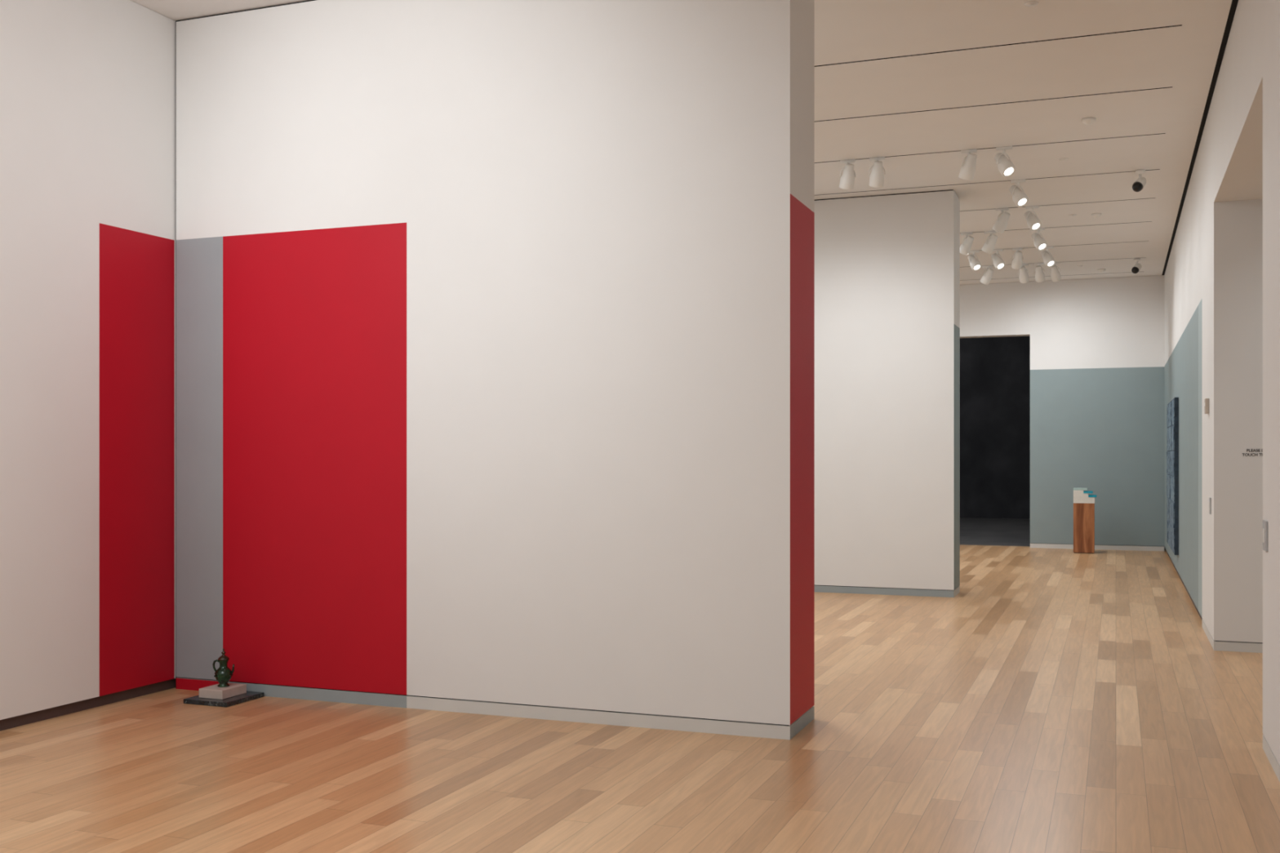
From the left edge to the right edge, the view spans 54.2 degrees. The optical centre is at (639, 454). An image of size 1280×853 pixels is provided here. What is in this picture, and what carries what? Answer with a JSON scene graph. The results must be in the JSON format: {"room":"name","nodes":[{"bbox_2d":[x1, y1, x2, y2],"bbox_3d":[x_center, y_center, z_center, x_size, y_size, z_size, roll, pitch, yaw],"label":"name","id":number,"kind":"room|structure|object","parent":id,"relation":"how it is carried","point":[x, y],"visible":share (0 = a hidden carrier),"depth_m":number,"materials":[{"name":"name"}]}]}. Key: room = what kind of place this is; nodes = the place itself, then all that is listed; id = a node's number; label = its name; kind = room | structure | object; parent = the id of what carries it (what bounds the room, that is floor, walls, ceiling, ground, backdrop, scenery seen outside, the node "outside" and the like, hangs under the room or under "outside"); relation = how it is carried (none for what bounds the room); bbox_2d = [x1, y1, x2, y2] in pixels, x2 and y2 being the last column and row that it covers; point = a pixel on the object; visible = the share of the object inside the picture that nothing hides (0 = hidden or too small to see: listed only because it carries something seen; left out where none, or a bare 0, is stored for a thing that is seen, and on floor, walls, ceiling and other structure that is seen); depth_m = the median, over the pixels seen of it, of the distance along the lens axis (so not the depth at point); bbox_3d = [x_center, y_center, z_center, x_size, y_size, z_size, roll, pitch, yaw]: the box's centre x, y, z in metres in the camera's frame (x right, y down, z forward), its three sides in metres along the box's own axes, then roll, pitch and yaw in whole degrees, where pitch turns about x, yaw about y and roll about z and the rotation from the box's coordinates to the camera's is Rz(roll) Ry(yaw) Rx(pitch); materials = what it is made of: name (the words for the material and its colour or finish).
{"room":"museum","nodes":[
{"label":"museum","id":0,"kind":"room"},
{"bbox_2d":[0,0,175,719],"bbox_3d":[-2.342,-0.671,9.986,0.218,4.213,25.000,0,0,21],"label":"wall","id":1,"kind":"structure","parent":0,"point":[87,87],"depth_m":7.32,"materials":[{"name":"white paint"}]},
{"bbox_2d":[0,678,175,731],"bbox_3d":[-2.337,1.468,9.984,0.168,0.064,25.000,0,0,21],"label":"baseboard","id":2,"kind":"structure","parent":1,"relation":"attached to","point":[42,715],"depth_m":7.33,"materials":[{"name":"black"}]},
{"bbox_2d":[176,0,814,725],"bbox_3d":[-0.989,-0.672,7.548,4.018,4.191,0.565,0,0,21],"label":"wall","id":3,"kind":"structure","parent":0,"point":[495,319],"depth_m":7.16,"materials":[{"name":"white paint"}]},
{"bbox_2d":[175,0,789,725],"bbox_3d":[-1.000,-0.640,7.552,4.022,4.280,0.541,0,0,21],"label":"trim","id":4,"kind":"structure","parent":3,"relation":"attached to","point":[308,0],"depth_m":8.00,"materials":[{"name":"grey"}]},
{"bbox_2d":[176,677,814,740],"bbox_3d":[-0.989,1.465,7.548,4.018,0.070,0.565,0,0,21],"label":"baseboard","id":5,"kind":"structure","parent":3,"relation":"attached to","point":[664,722],"depth_m":7.11,"materials":[{"name":"paint"}]},
{"bbox_2d":[0,517,1279,852],"bbox_3d":[2.430,1.550,13.413,13.000,0.100,35.200,0,0,21],"label":"floor","id":6,"kind":"structure","parent":0,"point":[1063,700],"depth_m":6.15,"materials":[{"name":"brown wood"}]},
{"bbox_2d":[183,691,264,707],"bbox_3d":[-2.536,1.486,7.631,0.320,0.028,0.350,0,0,21],"label":"marble slab","id":7,"kind":"object","parent":6,"relation":"on","point":[249,695],"visible":0.74,"depth_m":7.51,"materials":[{"name":"grey stone"}]},
{"bbox_2d":[199,683,246,699],"bbox_3d":[-2.547,1.444,7.638,0.175,0.055,0.225,0,0,21],"label":"plinth","id":8,"kind":"object","parent":7,"relation":"on","point":[213,691],"visible":0.89,"depth_m":7.56,"materials":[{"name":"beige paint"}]},
{"bbox_2d":[213,648,234,687],"bbox_3d":[-2.544,1.300,7.639,0.108,0.233,0.108,0,0,-44],"label":"ceramic jug","id":9,"kind":"object","parent":8,"relation":"on","point":[224,673],"visible":1,"depth_m":7.61,"materials":[{"name":"green ceramic"}]},
{"bbox_2d":[1073,488,1097,553],"bbox_3d":[6.791,1.008,19.080,0.330,0.985,0.305,0,0,21],"label":"sculpture","id":10,"kind":"object","parent":6,"relation":"on","point":[1083,502],"visible":1,"depth_m":18.95,"materials":[{"name":"brown wood"}]},
{"bbox_2d":[130,0,1231,284],"bbox_3d":[2.153,-2.860,8.329,9.900,0.160,25.500,0,0,21],"label":"ceiling","id":11,"kind":"structure","parent":0,"point":[915,85],"depth_m":10.04,"materials":[{"name":"white paint"}]},
{"bbox_2d":[839,159,855,189],"bbox_3d":[1.957,-2.639,11.821,0.159,0.281,0.175,0,0,21],"label":"track spotlight","id":12,"kind":"object","parent":11,"relation":"hanging from","point":[847,179],"visible":1,"depth_m":11.77,"materials":[{"name":"white metal"}]},
{"bbox_2d":[868,156,885,187],"bbox_3d":[2.221,-2.639,11.720,0.158,0.281,0.186,0,0,21],"label":"track spotlight","id":13,"kind":"object","parent":11,"relation":"hanging from","point":[877,175],"visible":1,"depth_m":11.68,"materials":[{"name":"white metal"}]},
{"bbox_2d":[960,232,973,255],"bbox_3d":[4.093,-2.639,15.695,0.201,0.281,0.177,0,0,21],"label":"track spotlight","id":14,"kind":"object","parent":11,"relation":"hanging from","point":[966,246],"visible":0.95,"depth_m":15.65,"materials":[{"name":"white metal"}]},
{"bbox_2d":[958,149,977,180],"bbox_3d":[2.996,-2.638,11.426,0.171,0.281,0.171,0,0,21],"label":"track spotlight","id":15,"kind":"object","parent":11,"relation":"hanging from","point":[967,171],"visible":1,"depth_m":11.38,"materials":[{"name":"white metal"}]},
{"bbox_2d":[967,250,982,271],"bbox_3d":[4.564,-2.639,17.058,0.195,0.280,0.188,0,0,21],"label":"track spotlight","id":16,"kind":"object","parent":11,"relation":"hanging from","point":[975,264],"visible":0.99,"depth_m":17.04,"materials":[{"name":"white metal"}]},
{"bbox_2d":[980,265,993,284],"bbox_3d":[5.112,-2.639,18.431,0.201,0.281,0.177,0,0,21],"label":"track spotlight","id":17,"kind":"object","parent":11,"relation":"hanging from","point":[985,279],"visible":1,"depth_m":18.39,"materials":[{"name":"white metal"}]},
{"bbox_2d":[981,231,997,253],"bbox_3d":[4.361,-2.639,15.593,0.201,0.281,0.177,0,0,21],"label":"track spotlight","id":18,"kind":"object","parent":11,"relation":"hanging from","point":[988,246],"visible":1,"depth_m":15.55,"materials":[{"name":"white metal"}]},
{"bbox_2d":[991,248,1005,270],"bbox_3d":[4.854,-2.639,16.948,0.195,0.280,0.188,0,0,21],"label":"track spotlight","id":19,"kind":"object","parent":11,"relation":"hanging from","point":[998,262],"visible":1,"depth_m":16.93,"materials":[{"name":"white metal"}]},
{"bbox_2d":[992,208,1010,233],"bbox_3d":[4.085,-2.639,14.136,0.201,0.281,0.177,0,0,21],"label":"track spotlight","id":20,"kind":"object","parent":11,"relation":"hanging from","point":[1000,225],"visible":1,"depth_m":14.09,"materials":[{"name":"white metal"}]},
{"bbox_2d":[994,146,1016,177],"bbox_3d":[3.297,-2.639,11.292,0.195,0.280,0.188,0,0,21],"label":"track spotlight","id":21,"kind":"object","parent":11,"relation":"hanging from","point":[1006,166],"visible":1,"depth_m":11.28,"materials":[{"name":"white metal"}]},
{"bbox_2d":[1011,248,1023,269],"bbox_3d":[5.091,-2.639,16.874,0.163,0.280,0.213,0,0,21],"label":"track spotlight","id":22,"kind":"object","parent":11,"relation":"hanging from","point":[1016,264],"visible":1,"depth_m":16.84,"materials":[{"name":"white metal"}]},
{"bbox_2d":[1008,179,1028,207],"bbox_3d":[3.834,-2.639,12.650,0.195,0.280,0.188,0,0,21],"label":"track spotlight","id":23,"kind":"object","parent":11,"relation":"hanging from","point":[1020,199],"visible":1,"depth_m":12.63,"materials":[{"name":"white metal"}]},
{"bbox_2d":[1017,263,1029,283],"bbox_3d":[5.595,-2.639,18.245,0.160,0.281,0.215,0,0,21],"label":"track spotlight","id":24,"kind":"object","parent":11,"relation":"hanging from","point":[1024,276],"visible":0.96,"depth_m":18.20,"materials":[{"name":"white metal"}]},
{"bbox_2d":[1024,0,1038,6],"bbox_3d":[2.411,-2.773,7.707,0.084,0.012,0.084,0,0,21],"label":"sprinkler cover","id":25,"kind":"object","parent":11,"relation":"attached to","point":[1032,3],"visible":1,"depth_m":7.69,"materials":[{"name":"white plastic"}]},
{"bbox_2d":[1024,205,1041,231],"bbox_3d":[4.398,-2.639,13.997,0.195,0.280,0.188,0,0,21],"label":"track spotlight","id":26,"kind":"object","parent":11,"relation":"hanging from","point":[1033,222],"visible":1,"depth_m":13.98,"materials":[{"name":"white metal"}]},
{"bbox_2d":[1031,227,1047,251],"bbox_3d":[4.908,-2.639,15.365,0.195,0.280,0.188,0,0,21],"label":"track spotlight","id":27,"kind":"object","parent":11,"relation":"hanging from","point":[1040,243],"visible":1,"depth_m":15.34,"materials":[{"name":"white metal"}]},
{"bbox_2d":[1033,262,1044,282],"bbox_3d":[5.803,-2.639,18.165,0.160,0.281,0.215,0,0,21],"label":"track spotlight","id":28,"kind":"object","parent":11,"relation":"hanging from","point":[1039,274],"visible":1,"depth_m":18.12,"materials":[{"name":"white metal"}]},
{"bbox_2d":[1040,246,1055,267],"bbox_3d":[5.458,-2.639,16.718,0.195,0.280,0.188,0,0,21],"label":"track spotlight","id":29,"kind":"object","parent":11,"relation":"hanging from","point":[1048,260],"visible":0.99,"depth_m":16.70,"materials":[{"name":"white metal"}]},
{"bbox_2d":[1049,262,1061,281],"bbox_3d":[6.007,-2.639,18.088,0.163,0.280,0.213,0,0,21],"label":"track spotlight","id":30,"kind":"object","parent":11,"relation":"hanging from","point":[1055,276],"visible":0.91,"depth_m":18.04,"materials":[{"name":"white metal"}]},
{"bbox_2d":[1081,116,1095,124],"bbox_3d":[3.716,-2.756,10.355,0.110,0.048,0.110,0,0,21],"label":"smoke detector","id":31,"kind":"object","parent":11,"relation":"attached to","point":[1087,121],"visible":1,"depth_m":10.32,"materials":[{"name":"white plastic"}]},
{"bbox_2d":[1091,213,1101,217],"bbox_3d":[5.274,-2.756,14.449,0.110,0.048,0.110,0,0,21],"label":"smoke detector","id":32,"kind":"object","parent":11,"relation":"attached to","point":[1094,215],"visible":1,"depth_m":14.41,"materials":[{"name":"white plastic"}]},
{"bbox_2d":[1097,268,1105,272],"bbox_3d":[6.927,-2.756,18.763,0.110,0.048,0.110,0,0,21],"label":"smoke detector","id":33,"kind":"object","parent":11,"relation":"attached to","point":[1100,270],"visible":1,"depth_m":18.73,"materials":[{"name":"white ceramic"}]},
{"bbox_2d":[1131,257,1141,273],"bbox_3d":[7.040,-2.670,17.727,0.169,0.216,0.104,0,0,-36],"label":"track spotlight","id":34,"kind":"object","parent":11,"relation":"attached to","point":[1135,268],"visible":1,"depth_m":17.69,"materials":[{"name":"white plastic"}]},
{"bbox_2d":[1132,168,1146,191],"bbox_3d":[4.879,-2.670,12.216,0.169,0.216,0.104,0,0,-36],"label":"security camera","id":35,"kind":"object","parent":11,"relation":"attached to","point":[1140,182],"visible":1,"depth_m":12.18,"materials":[{"name":"white plastic"}]},
{"bbox_2d":[814,190,959,590],"bbox_3d":[1.495,-0.672,14.074,4.042,4.191,0.530,0,0,21],"label":"wall","id":36,"kind":"structure","parent":0,"point":[887,267],"depth_m":13.37,"materials":[{"name":"white paint"}]},
{"bbox_2d":[814,189,953,591],"bbox_3d":[1.490,-0.675,14.075,4.032,4.209,0.506,0,0,21],"label":"trim","id":37,"kind":"structure","parent":36,"relation":"attached to","point":[950,189],"depth_m":13.37,"materials":[{"name":"grey"}]},
{"bbox_2d":[814,585,959,597],"bbox_3d":[1.495,1.465,14.074,4.042,0.070,0.530,0,0,21],"label":"baseboard","id":38,"kind":"structure","parent":36,"relation":"attached to","point":[882,591],"depth_m":13.37,"materials":[{"name":"grey paint"}]},
{"bbox_2d":[960,336,1030,519],"bbox_3d":[5.527,-1.550,25.769,10.400,6.100,9.500,0,0,21],"label":"wall","id":39,"kind":"structure","parent":0,"point":[995,371],"depth_m":29.45,"materials":[{"name":"paint"}]},
{"bbox_2d":[1030,275,1164,546],"bbox_3d":[7.247,-0.677,19.872,1.991,4.201,0.300,0,0,21],"label":"wall","id":40,"kind":"structure","parent":0,"point":[1097,344],"depth_m":19.71,"materials":[{"name":"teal paint"}]},
{"bbox_2d":[960,281,1030,337],"bbox_3d":[5.331,-2.354,20.601,2.109,0.848,0.300,0,0,21],"label":"lintel","id":41,"kind":"object","parent":40,"relation":"attached to","point":[1002,309],"depth_m":20.28,"materials":[{"name":"white paint"}]},
{"bbox_2d":[1030,542,1164,551],"bbox_3d":[7.247,1.465,19.872,1.991,0.070,0.300,0,0,21],"label":"baseboard","id":42,"kind":"structure","parent":40,"relation":"attached to","point":[1032,545],"depth_m":19.66,"materials":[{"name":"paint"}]},
{"bbox_2d":[1164,93,1262,643],"bbox_3d":[6.777,-0.677,14.433,1.000,4.201,10.800,0,0,21],"label":"wall","id":43,"kind":"structure","parent":0,"point":[1213,276],"depth_m":9.56,"materials":[{"name":"white paint"}]},
{"bbox_2d":[1166,397,1178,555],"bbox_3d":[6.798,0.260,15.977,0.056,1.880,2.300,0,0,21],"label":"painting","id":44,"kind":"object","parent":43,"relation":"attached to","point":[1172,407],"visible":1,"depth_m":15.17},
{"bbox_2d":[1161,0,1238,275],"bbox_3d":[3.726,-2.812,7.730,0.135,0.057,25.500,0,0,21],"label":"trim","id":45,"kind":"structure","parent":43,"relation":"attached to","point":[1234,2],"depth_m":10.07,"materials":[{"name":"black metal"}]},
{"bbox_2d":[1204,398,1208,413],"bbox_3d":[4.575,-0.390,10.098,0.030,0.120,0.130,0,0,21],"label":"thermostat","id":46,"kind":"object","parent":43,"relation":"attached to","point":[1206,400],"visible":1,"depth_m":10.04,"materials":[{"name":"white plastic"}]},
{"bbox_2d":[1208,497,1211,514],"bbox_3d":[4.496,0.405,9.866,0.013,0.130,0.080,0,0,21],"label":"light switch","id":47,"kind":"object","parent":43,"relation":"attached to","point":[1210,498],"visible":1,"depth_m":9.83,"materials":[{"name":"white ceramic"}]},
{"bbox_2d":[1165,550,1279,782],"bbox_3d":[4.145,1.462,7.517,1.000,0.076,25.000,0,0,21],"label":"baseboard","id":48,"kind":"structure","parent":43,"relation":"attached to","point":[1216,646],"depth_m":9.49,"materials":[{"name":"paint"}]},
{"bbox_2d":[1213,0,1262,202],"bbox_3d":[4.252,-2.354,7.798,1.000,0.848,3.400,0,0,21],"label":"lintel","id":49,"kind":"object","parent":43,"relation":"attached to","point":[1238,88],"depth_m":7.94,"materials":[{"name":"white paint"}]},
{"bbox_2d":[1215,640,1262,643],"bbox_3d":[2.534,1.427,3.267,0.988,0.006,15.910,0,0,21],"label":"trim","id":50,"kind":"structure","parent":43,"relation":"attached to","point":[1215,641],"depth_m":9.51,"materials":[{"name":"grey"}]},
{"bbox_2d":[1242,448,1262,456],"bbox_3d":[4.704,-0.014,9.443,0.286,0.054,0.001,0,0,21],"label":"notice","id":51,"kind":"object","parent":43,"relation":"attached to","point":[1246,449],"visible":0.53,"depth_m":9.47,"materials":[{"name":"black paint"}]},
{"bbox_2d":[1262,0,1279,765],"bbox_3d":[1.673,-0.677,1.022,1.000,4.201,11.100,0,0,21],"label":"wall","id":52,"kind":"structure","parent":0,"point":[1271,8],"depth_m":6.06,"materials":[{"name":"white paint"}]},
{"bbox_2d":[1262,520,1267,551],"bbox_3d":[3.112,0.405,6.231,0.013,0.150,0.140,0,0,21],"label":"light switch","id":53,"kind":"object","parent":52,"relation":"attached to","point":[1264,522],"visible":1,"depth_m":6.18,"materials":[{"name":"white plastic"}]}
]}

